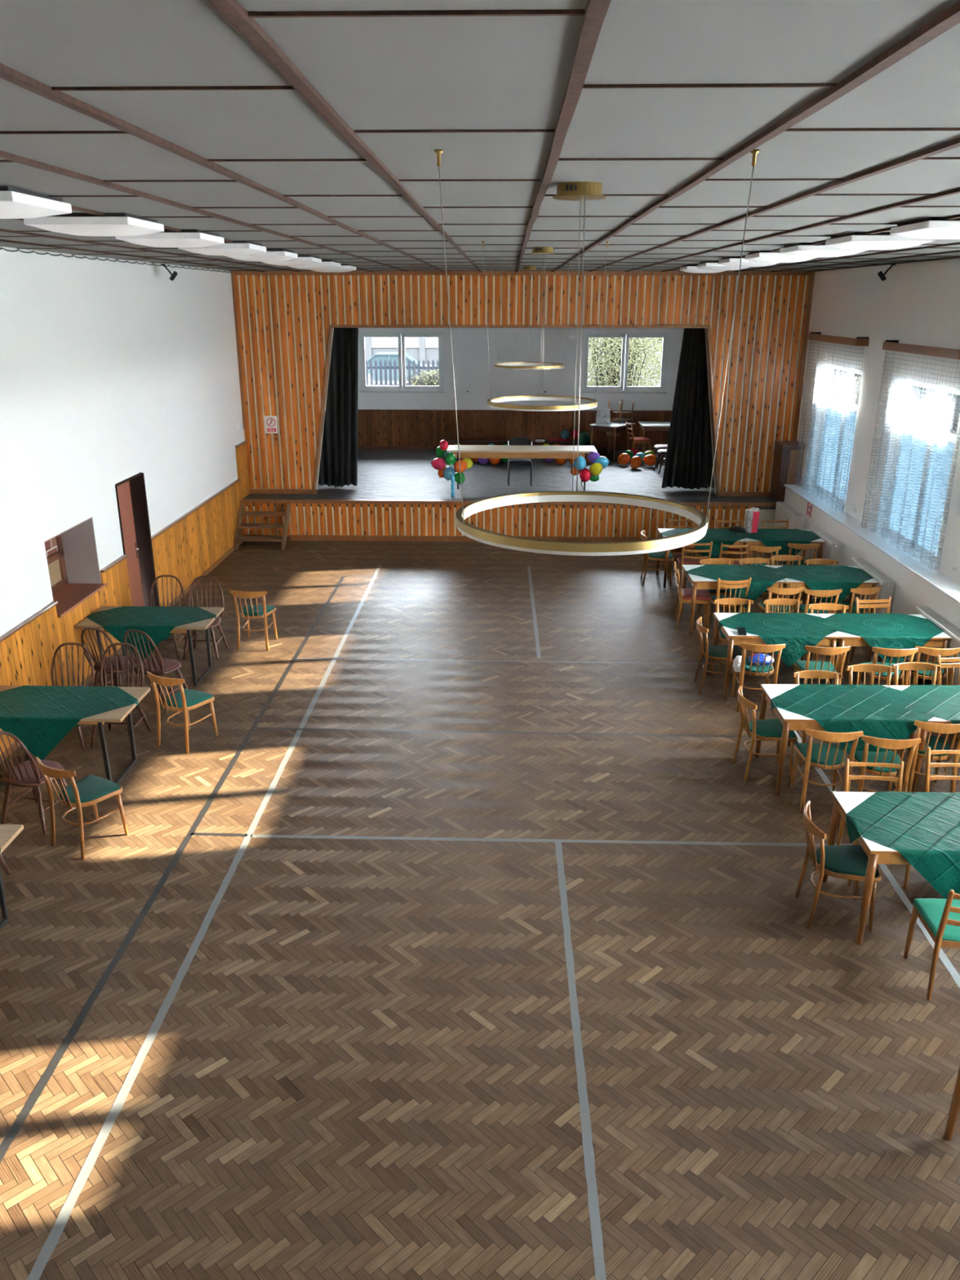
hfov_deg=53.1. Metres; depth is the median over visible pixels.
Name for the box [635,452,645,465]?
balloon
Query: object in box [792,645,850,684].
spindle chair
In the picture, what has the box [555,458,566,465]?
balloon
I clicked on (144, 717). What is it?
chair
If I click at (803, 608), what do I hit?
spindle chair
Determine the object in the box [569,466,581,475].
balloon
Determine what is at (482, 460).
balloon
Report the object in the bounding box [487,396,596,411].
diffuser
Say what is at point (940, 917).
chair
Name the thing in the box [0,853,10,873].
chair
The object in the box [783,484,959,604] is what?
window sill
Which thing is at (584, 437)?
balloon
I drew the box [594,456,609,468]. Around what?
balloon
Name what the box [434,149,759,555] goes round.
pendant
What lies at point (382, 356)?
car
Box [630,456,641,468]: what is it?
balloon
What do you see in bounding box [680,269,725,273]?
diffuser
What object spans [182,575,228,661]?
chair
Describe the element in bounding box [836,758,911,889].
chair
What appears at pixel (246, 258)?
diffuser
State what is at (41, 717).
tablecloth
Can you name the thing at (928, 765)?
chair
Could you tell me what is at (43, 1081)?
floor marking line
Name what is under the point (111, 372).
wall
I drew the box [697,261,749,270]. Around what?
ceiling lamp
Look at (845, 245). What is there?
diffuser
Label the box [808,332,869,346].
pelmet
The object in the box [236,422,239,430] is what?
socket
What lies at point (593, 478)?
balloon
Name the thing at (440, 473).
balloon
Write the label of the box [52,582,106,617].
countertop
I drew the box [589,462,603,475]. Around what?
balloon
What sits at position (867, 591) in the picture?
spindle chair
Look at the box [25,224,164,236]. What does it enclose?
diffuser
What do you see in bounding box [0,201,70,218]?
diffuser
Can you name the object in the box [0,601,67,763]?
wall paneling
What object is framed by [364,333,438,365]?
building
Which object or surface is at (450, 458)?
balloon
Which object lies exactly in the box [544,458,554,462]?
balloon
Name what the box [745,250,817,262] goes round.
ceiling lamp
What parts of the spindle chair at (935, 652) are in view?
leg, leg, seat frame, crest rail, leg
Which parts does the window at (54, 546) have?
brick panel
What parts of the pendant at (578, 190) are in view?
power cord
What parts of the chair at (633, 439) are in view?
leg, leg, seat frame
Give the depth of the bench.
23.17 m
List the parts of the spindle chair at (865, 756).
leg, seat frame, leg, crest rail, leg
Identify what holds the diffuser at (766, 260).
attached to the ceiling lamp at (766, 256)
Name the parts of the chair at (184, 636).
leg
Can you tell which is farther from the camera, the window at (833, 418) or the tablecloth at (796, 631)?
the window at (833, 418)
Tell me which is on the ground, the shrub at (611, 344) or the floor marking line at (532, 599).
the shrub at (611, 344)
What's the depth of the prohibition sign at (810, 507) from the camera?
15.87 m
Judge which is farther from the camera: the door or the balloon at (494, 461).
the balloon at (494, 461)
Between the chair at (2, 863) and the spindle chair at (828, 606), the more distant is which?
the spindle chair at (828, 606)
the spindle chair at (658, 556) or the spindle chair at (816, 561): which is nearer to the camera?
the spindle chair at (816, 561)
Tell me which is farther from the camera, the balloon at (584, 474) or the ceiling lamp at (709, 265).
the balloon at (584, 474)
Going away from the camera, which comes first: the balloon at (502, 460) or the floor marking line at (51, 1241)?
the floor marking line at (51, 1241)
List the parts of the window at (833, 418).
pane, pane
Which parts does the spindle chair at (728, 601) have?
leg, leg, seat frame, crest rail, leg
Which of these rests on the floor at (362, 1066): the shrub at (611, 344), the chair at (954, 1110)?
the chair at (954, 1110)
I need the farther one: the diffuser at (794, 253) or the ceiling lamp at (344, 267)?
the ceiling lamp at (344, 267)
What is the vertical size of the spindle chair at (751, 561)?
0.795 m
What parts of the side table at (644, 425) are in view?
leg, leg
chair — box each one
[0,730,76,835]
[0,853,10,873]
[35,756,128,859]
[50,642,94,750]
[80,626,150,696]
[90,642,151,749]
[124,629,187,714]
[144,574,189,659]
[146,671,217,753]
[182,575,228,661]
[230,590,277,650]
[506,436,532,485]
[606,400,634,436]
[626,420,650,453]
[640,529,674,586]
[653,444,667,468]
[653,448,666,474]
[667,517,697,556]
[672,561,711,630]
[675,541,712,586]
[693,616,742,694]
[697,558,733,622]
[704,577,751,627]
[713,597,753,671]
[715,519,745,558]
[719,542,751,564]
[730,642,785,712]
[732,685,797,782]
[735,557,776,613]
[744,546,781,597]
[758,586,804,613]
[759,519,788,558]
[760,598,804,660]
[769,555,804,609]
[783,542,820,565]
[787,670,842,765]
[790,728,863,813]
[792,589,842,613]
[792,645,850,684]
[794,800,881,931]
[804,558,839,613]
[804,603,852,680]
[830,585,882,613]
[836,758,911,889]
[845,663,895,751]
[848,734,920,791]
[849,596,891,675]
[857,646,918,685]
[892,662,943,755]
[893,720,959,792]
[898,645,959,685]
[903,889,959,999]
[924,746,959,791]
[937,654,959,749]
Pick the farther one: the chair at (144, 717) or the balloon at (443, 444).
the balloon at (443, 444)
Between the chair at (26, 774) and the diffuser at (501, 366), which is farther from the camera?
the diffuser at (501, 366)
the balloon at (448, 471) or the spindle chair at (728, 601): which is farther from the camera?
the balloon at (448, 471)
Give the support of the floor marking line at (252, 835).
on the floor at (362, 1066)
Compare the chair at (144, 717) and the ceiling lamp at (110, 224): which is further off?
the chair at (144, 717)
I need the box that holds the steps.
[233,503,290,550]
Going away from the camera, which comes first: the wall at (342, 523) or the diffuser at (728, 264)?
the diffuser at (728, 264)
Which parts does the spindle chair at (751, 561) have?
leg, crest rail, seat frame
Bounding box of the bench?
[448,439,577,445]
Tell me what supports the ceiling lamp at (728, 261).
attached to the ceiling
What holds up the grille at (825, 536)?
attached to the radiator at (832, 548)
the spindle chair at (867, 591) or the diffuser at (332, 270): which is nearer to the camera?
the spindle chair at (867, 591)
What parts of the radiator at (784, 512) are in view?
panel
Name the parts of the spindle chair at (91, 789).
leg, crest rail, leg, seat frame, leg, leg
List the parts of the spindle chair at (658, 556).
leg, crest rail, leg, seat frame, leg, leg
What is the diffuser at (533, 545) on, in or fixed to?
attached to the pendant at (578, 190)
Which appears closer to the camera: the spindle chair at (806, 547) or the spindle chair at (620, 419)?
the spindle chair at (806, 547)
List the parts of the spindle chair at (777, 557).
leg, crest rail, leg, leg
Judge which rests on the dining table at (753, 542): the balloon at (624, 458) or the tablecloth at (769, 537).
the tablecloth at (769, 537)
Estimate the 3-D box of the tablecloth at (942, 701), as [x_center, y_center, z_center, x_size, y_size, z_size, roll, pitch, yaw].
[4.377,0.744,8.786,1.428,0.389,0.903,1,19,1]
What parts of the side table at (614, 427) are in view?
leg, leg, leg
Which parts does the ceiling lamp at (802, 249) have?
plate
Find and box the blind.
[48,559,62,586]
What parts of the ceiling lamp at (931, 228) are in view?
plate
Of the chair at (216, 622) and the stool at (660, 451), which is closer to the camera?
the chair at (216, 622)
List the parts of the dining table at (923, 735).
leg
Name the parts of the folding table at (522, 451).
leg frame, leg frame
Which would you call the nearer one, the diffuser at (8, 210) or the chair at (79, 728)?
the diffuser at (8, 210)
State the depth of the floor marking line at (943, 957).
7.11 m
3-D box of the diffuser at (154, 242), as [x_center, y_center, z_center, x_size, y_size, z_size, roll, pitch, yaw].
[-2.311,-2.974,7.216,0.620,0.040,0.620,1,19,1]
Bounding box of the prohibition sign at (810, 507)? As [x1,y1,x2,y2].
[805,500,813,519]
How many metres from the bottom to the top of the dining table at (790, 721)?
0.758 m
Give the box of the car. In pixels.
[367,351,436,384]
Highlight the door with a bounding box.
[115,471,158,606]
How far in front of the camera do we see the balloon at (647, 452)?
21.52 m
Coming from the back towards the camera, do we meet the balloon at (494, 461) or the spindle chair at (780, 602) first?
the balloon at (494, 461)
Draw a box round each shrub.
[398,366,439,386]
[586,337,662,386]
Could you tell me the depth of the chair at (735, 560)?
14.16 m
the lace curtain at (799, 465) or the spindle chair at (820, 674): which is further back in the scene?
the lace curtain at (799, 465)
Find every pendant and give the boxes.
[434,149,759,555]
[481,240,608,411]
[490,263,569,369]
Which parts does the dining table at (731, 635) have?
leg, leg, leg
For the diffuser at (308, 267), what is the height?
0.040 m
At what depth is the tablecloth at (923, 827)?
6.65 m
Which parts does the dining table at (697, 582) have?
leg, leg, leg, leg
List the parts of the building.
post, post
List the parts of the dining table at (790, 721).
leg, leg, leg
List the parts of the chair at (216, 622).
leg, leg, leg, seat, leg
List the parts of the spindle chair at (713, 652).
leg, crest rail, leg, seat frame, leg, leg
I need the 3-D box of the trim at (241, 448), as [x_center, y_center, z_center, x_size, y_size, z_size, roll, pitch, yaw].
[-4.352,-3.123,17.679,0.050,0.990,0.670,1,19,1]
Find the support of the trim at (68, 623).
attached to the wall at (111, 372)
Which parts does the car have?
cabin glass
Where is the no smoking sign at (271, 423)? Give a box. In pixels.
[264,415,277,433]
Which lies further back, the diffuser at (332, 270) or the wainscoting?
the wainscoting
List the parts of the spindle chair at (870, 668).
leg, crest rail, leg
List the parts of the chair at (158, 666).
leg, seat, leg, leg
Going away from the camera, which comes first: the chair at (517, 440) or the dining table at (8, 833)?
the dining table at (8, 833)
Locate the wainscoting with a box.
[357,408,671,450]
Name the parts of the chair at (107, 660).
leg, leg, seat, leg, leg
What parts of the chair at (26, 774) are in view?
leg, seat, leg, leg, leg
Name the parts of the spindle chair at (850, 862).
leg, crest rail, leg, seat frame, leg, leg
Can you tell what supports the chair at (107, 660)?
on the floor at (362, 1066)
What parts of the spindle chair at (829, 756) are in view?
leg, leg, seat frame, crest rail, leg, leg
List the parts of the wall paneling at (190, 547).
cap rail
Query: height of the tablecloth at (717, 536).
0.389 m
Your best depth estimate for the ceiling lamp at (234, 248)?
8.28 m
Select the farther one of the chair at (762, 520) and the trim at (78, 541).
the chair at (762, 520)
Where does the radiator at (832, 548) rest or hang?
attached to the wall at (917, 303)
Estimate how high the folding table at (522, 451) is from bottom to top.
0.748 m
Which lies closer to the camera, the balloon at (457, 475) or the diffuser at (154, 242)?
the diffuser at (154, 242)
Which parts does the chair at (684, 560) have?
leg, leg, leg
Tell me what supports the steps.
on the floor at (362, 1066)
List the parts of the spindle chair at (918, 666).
leg, crest rail, leg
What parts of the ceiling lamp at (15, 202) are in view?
plate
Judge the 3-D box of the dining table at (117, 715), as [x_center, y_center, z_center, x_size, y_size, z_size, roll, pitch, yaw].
[-3.858,0.915,8.864,1.470,0.754,0.740,1,19,1]
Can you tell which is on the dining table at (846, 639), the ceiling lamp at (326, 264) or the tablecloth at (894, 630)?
the tablecloth at (894, 630)
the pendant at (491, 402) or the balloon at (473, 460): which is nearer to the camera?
the pendant at (491, 402)
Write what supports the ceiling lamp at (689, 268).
attached to the ceiling
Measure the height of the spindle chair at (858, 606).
0.827 m
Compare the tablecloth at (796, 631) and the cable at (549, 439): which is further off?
the cable at (549, 439)
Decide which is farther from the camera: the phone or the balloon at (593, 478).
the balloon at (593, 478)
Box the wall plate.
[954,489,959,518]
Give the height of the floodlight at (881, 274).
0.213 m
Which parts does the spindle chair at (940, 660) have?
leg, leg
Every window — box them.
[44,533,67,593]
[359,331,445,393]
[580,332,668,394]
[814,365,862,505]
[884,381,959,560]
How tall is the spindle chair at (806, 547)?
0.795 m
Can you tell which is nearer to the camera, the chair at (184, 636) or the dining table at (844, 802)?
the dining table at (844, 802)
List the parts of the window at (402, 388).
sash, sill, sash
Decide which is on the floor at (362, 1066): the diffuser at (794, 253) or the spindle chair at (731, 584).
the spindle chair at (731, 584)
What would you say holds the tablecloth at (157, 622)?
on the dining table at (204, 624)
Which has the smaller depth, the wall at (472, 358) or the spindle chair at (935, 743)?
the spindle chair at (935, 743)
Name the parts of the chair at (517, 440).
leg, leg, seat, backrest, leg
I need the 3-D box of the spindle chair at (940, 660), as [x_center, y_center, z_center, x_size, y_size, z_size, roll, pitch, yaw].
[4.860,0.612,9.638,0.452,0.827,0.509,-1,20,-4]
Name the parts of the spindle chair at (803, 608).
leg, crest rail, leg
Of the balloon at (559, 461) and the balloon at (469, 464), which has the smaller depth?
the balloon at (469, 464)
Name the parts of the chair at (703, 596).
leg, leg, seat frame, leg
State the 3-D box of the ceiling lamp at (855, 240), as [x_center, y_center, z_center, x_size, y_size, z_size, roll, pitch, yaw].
[3.077,-3.077,7.424,0.620,0.105,0.620,1,19,1]
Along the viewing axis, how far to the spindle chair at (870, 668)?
9.54 m
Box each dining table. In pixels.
[0,685,150,788]
[0,824,23,930]
[75,606,223,686]
[656,528,745,587]
[680,564,785,635]
[709,613,839,699]
[732,528,825,559]
[755,684,916,795]
[767,565,879,613]
[813,613,951,684]
[822,791,910,945]
[888,685,952,791]
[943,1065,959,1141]
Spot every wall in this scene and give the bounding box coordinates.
[0,246,244,636]
[231,271,814,497]
[240,498,776,542]
[357,328,684,410]
[784,257,959,628]
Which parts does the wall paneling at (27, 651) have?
cap rail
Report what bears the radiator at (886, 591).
attached to the wall at (917, 303)
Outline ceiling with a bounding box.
[0,0,959,271]
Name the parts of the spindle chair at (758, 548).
leg, crest rail, leg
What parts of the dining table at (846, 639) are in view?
leg, leg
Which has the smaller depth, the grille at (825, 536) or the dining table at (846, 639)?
the dining table at (846, 639)
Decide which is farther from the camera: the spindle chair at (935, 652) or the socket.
the socket
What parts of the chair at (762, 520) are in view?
leg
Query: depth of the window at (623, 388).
22.85 m
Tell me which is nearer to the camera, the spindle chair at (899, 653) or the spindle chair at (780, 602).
the spindle chair at (899, 653)
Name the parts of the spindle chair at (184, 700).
leg, crest rail, leg, leg, seat frame, leg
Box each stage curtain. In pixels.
[317,328,358,487]
[661,328,714,489]
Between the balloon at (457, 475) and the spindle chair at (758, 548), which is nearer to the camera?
the spindle chair at (758, 548)
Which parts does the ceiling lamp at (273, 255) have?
plate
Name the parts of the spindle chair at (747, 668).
leg, leg, seat frame, crest rail, leg, leg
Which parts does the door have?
handle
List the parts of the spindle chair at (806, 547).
leg, crest rail, leg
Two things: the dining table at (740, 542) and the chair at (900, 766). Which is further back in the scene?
the dining table at (740, 542)
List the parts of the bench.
power strip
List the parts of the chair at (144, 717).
leg, leg, leg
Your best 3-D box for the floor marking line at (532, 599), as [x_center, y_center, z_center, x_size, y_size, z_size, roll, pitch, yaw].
[0.777,-0.505,14.018,0.088,0.001,4.401,1,19,1]
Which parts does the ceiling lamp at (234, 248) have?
plate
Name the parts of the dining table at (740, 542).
leg, leg, leg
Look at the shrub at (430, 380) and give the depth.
27.39 m
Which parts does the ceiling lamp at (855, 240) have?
plate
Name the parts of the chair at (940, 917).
leg, seat frame, leg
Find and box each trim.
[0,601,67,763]
[44,516,101,601]
[57,587,113,686]
[100,554,132,655]
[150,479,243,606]
[235,440,249,499]
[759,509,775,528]
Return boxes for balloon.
[430,457,445,470]
[435,446,445,457]
[437,466,445,478]
[439,440,448,451]
[443,466,455,480]
[444,451,455,465]
[453,460,467,472]
[453,471,465,484]
[461,457,474,468]
[470,457,478,462]
[477,457,488,464]
[488,457,500,465]
[500,457,510,462]
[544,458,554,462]
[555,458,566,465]
[560,430,569,439]
[568,458,575,464]
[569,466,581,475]
[571,430,580,439]
[573,454,586,470]
[577,431,590,445]
[579,468,591,483]
[582,441,595,448]
[586,451,599,462]
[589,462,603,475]
[589,474,599,481]
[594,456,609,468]
[617,453,630,464]
[623,449,634,461]
[630,448,639,456]
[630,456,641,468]
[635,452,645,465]
[642,454,656,466]
[644,450,655,456]
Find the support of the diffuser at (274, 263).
attached to the ceiling lamp at (303, 260)
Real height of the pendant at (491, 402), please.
1.414 m
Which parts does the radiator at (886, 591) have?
panel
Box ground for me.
[373,337,662,386]
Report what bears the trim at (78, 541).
attached to the wall at (111, 372)
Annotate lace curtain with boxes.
[794,341,864,513]
[861,350,959,572]
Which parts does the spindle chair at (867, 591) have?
leg, seat frame, crest rail, leg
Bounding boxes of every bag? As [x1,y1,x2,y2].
[595,408,610,424]
[733,655,742,671]
[745,506,759,533]
[748,653,773,666]
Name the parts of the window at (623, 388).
sash, sill, sash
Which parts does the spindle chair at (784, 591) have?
leg, seat frame, crest rail, leg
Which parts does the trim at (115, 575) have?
cap rail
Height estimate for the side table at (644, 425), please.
0.751 m
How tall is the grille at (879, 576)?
0.008 m
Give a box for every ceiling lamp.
[0,186,71,218]
[23,213,164,236]
[115,229,224,247]
[177,241,266,255]
[223,248,297,261]
[259,254,321,266]
[288,259,341,269]
[310,263,356,272]
[680,264,725,273]
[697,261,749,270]
[718,257,778,266]
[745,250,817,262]
[779,242,868,257]
[825,231,935,249]
[889,217,959,239]
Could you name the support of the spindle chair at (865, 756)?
on the floor at (362, 1066)
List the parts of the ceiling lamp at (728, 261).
plate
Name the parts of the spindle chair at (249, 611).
leg, leg, crest rail, seat frame, leg, leg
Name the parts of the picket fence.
rail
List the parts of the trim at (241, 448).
cap rail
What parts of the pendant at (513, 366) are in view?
power cord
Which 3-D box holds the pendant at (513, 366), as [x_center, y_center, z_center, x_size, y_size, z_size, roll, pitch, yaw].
[0.715,-4.740,14.082,1.096,1.414,1.336,1,19,1]
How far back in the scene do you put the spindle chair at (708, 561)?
13.43 m
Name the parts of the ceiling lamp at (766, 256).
plate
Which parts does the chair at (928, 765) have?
leg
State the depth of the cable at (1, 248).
11.36 m
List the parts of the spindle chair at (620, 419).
crest rail, leg, seat frame, leg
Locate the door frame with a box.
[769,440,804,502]
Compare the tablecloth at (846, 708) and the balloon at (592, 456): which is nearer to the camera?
the tablecloth at (846, 708)
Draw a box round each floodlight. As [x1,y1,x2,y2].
[160,263,177,280]
[877,263,895,280]
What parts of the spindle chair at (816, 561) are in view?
leg, crest rail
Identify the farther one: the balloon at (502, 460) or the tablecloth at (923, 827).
the balloon at (502, 460)
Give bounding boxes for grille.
[810,526,839,542]
[853,557,893,582]
[916,605,959,638]
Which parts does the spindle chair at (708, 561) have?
leg, leg, crest rail, seat frame, leg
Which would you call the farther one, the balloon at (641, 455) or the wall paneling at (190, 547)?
the balloon at (641, 455)
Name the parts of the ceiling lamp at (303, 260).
plate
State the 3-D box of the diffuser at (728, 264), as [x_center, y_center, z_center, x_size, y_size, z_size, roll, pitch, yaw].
[3.189,-4.432,11.350,0.620,0.040,0.620,1,19,1]
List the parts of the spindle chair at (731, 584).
leg, leg, seat frame, leg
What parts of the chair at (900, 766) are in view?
leg, leg, leg, leg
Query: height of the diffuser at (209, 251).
0.040 m
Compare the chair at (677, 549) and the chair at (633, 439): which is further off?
the chair at (633, 439)
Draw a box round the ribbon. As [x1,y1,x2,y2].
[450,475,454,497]
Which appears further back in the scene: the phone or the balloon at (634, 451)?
the balloon at (634, 451)
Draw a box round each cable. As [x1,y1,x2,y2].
[0,247,231,273]
[546,438,571,441]
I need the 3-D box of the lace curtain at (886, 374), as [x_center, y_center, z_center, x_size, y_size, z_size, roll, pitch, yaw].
[5.541,-2.405,12.385,0.095,2.478,2.565,1,19,1]
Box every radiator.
[773,501,804,555]
[805,525,841,565]
[844,556,895,613]
[906,604,959,685]
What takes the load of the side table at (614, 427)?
on the floor at (397, 474)
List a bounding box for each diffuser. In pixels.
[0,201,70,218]
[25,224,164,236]
[119,238,223,247]
[181,248,266,255]
[223,255,297,261]
[259,261,320,266]
[288,265,339,269]
[310,268,355,272]
[456,494,706,555]
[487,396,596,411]
[493,363,564,369]
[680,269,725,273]
[698,266,749,270]
[720,262,778,266]
[746,257,817,262]
[782,250,865,257]
[827,241,930,249]
[893,227,959,239]
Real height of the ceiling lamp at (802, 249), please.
0.105 m
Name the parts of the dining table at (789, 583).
leg, leg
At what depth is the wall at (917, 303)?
13.51 m
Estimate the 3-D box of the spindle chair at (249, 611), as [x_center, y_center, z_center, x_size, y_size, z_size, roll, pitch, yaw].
[-2.872,-0.311,12.280,0.476,0.795,0.525,2,20,4]
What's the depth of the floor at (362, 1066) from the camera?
6.39 m
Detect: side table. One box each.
[590,421,635,459]
[637,421,671,453]
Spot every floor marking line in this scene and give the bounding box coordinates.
[0,576,344,1163]
[26,564,382,1279]
[190,832,247,836]
[250,834,859,846]
[527,565,541,658]
[554,840,606,1279]
[794,730,959,987]
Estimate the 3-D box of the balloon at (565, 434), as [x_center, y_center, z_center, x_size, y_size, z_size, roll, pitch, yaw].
[2.051,-4.960,23.171,0.220,0.220,0.271,1,19,1]
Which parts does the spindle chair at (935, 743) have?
leg, leg, seat frame, crest rail, leg, leg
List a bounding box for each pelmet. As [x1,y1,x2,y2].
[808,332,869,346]
[882,340,959,359]
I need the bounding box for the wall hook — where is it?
[951,566,957,573]
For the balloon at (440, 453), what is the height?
0.242 m
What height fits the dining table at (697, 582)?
0.758 m
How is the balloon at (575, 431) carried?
on the bench
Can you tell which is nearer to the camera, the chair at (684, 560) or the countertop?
the countertop
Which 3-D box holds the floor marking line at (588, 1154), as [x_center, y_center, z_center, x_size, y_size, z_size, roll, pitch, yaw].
[0.570,2.641,5.125,0.068,0.001,5.930,1,19,1]
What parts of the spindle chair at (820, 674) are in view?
leg, leg, crest rail, leg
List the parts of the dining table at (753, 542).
leg, leg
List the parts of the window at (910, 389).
pane, pane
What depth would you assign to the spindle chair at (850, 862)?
6.76 m
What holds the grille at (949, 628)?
attached to the radiator at (927, 612)
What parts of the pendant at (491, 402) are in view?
power cord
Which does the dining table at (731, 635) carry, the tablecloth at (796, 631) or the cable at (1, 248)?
the tablecloth at (796, 631)
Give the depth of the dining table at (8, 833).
6.66 m
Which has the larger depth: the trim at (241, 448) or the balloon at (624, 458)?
the balloon at (624, 458)
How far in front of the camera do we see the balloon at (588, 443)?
22.48 m
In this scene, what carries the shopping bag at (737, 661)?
hanging from the spindle chair at (747, 668)
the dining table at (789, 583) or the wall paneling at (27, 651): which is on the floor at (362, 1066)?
the dining table at (789, 583)
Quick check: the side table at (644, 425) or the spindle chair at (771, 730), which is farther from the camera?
the side table at (644, 425)
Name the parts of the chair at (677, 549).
seat frame, leg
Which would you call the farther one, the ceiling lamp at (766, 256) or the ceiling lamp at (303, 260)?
the ceiling lamp at (303, 260)
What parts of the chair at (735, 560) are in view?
leg, leg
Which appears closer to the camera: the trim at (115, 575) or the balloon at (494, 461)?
the trim at (115, 575)
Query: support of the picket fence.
on the ground
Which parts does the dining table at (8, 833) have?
leg frame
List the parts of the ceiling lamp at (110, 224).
plate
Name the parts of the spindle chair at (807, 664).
leg, leg, seat frame, crest rail, leg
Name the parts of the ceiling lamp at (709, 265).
plate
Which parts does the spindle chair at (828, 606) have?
leg, crest rail, seat frame, leg, leg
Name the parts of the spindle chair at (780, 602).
leg, crest rail, leg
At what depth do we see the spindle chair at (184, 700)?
9.45 m
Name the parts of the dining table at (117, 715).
leg frame, leg frame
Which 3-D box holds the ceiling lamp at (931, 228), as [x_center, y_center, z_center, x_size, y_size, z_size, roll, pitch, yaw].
[3.040,-2.615,6.119,0.620,0.105,0.620,1,19,1]
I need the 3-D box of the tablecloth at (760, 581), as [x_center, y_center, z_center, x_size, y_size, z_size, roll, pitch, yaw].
[3.523,-0.729,12.927,1.501,0.368,0.858,1,19,1]
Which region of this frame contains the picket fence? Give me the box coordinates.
[365,359,439,386]
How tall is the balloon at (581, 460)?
0.282 m
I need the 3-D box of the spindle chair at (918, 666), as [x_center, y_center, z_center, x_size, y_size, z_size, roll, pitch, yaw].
[4.326,0.680,9.493,0.476,0.795,0.525,1,20,3]
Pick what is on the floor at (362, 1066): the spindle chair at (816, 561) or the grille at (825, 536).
the spindle chair at (816, 561)
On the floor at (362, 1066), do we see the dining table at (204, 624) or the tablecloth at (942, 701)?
the dining table at (204, 624)
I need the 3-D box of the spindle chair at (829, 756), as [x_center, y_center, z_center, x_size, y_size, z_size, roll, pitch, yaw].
[3.006,1.066,8.402,0.476,0.795,0.525,2,20,5]
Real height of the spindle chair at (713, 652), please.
0.795 m
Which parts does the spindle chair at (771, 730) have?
leg, crest rail, leg, seat frame, leg, leg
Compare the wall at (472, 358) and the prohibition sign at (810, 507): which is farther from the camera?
the wall at (472, 358)
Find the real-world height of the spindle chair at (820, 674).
0.795 m
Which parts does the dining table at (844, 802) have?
leg, leg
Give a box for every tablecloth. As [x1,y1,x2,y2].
[0,685,137,759]
[86,606,216,661]
[660,528,745,559]
[685,564,785,608]
[719,612,838,667]
[728,525,820,565]
[763,564,873,604]
[770,684,934,755]
[811,613,944,663]
[845,791,959,899]
[884,684,959,724]
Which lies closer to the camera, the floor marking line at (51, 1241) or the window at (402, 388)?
the floor marking line at (51, 1241)
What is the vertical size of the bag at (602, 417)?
0.340 m
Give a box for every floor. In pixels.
[0,540,959,1279]
[243,448,775,509]
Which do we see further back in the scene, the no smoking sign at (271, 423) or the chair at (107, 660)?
the no smoking sign at (271, 423)
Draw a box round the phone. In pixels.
[737,626,746,635]
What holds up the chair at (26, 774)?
on the floor at (362, 1066)
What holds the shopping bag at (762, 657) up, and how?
on the spindle chair at (747, 668)
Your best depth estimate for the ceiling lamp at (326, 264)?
12.22 m
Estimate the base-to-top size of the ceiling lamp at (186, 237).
0.105 m
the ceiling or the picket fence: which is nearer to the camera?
the ceiling
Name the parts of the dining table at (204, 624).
leg frame, leg frame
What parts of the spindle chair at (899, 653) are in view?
leg, leg, seat frame, crest rail, leg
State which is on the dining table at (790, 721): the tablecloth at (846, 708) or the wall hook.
the tablecloth at (846, 708)
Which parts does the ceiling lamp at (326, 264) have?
plate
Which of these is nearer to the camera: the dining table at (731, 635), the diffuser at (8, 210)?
the diffuser at (8, 210)
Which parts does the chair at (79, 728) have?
leg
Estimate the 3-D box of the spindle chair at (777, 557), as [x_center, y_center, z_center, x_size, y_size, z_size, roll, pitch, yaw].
[4.329,-0.747,13.530,0.476,0.795,0.525,1,19,1]
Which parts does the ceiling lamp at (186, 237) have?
plate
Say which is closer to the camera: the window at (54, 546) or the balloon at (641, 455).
the window at (54, 546)
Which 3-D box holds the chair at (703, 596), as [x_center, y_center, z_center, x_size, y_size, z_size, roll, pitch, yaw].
[2.865,-0.597,13.027,0.513,0.844,0.450,2,20,5]
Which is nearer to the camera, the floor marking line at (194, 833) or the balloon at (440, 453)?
the floor marking line at (194, 833)
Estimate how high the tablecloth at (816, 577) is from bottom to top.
0.388 m
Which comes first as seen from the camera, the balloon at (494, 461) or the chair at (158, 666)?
the chair at (158, 666)
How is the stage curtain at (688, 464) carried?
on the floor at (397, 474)
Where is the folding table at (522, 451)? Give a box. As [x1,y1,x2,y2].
[446,444,596,489]
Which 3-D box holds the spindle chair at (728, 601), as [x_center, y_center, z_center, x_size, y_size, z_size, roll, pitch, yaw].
[3.058,-0.052,11.562,0.476,0.795,0.525,1,19,2]
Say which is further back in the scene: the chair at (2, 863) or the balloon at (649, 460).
the balloon at (649, 460)
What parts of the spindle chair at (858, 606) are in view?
leg, leg, leg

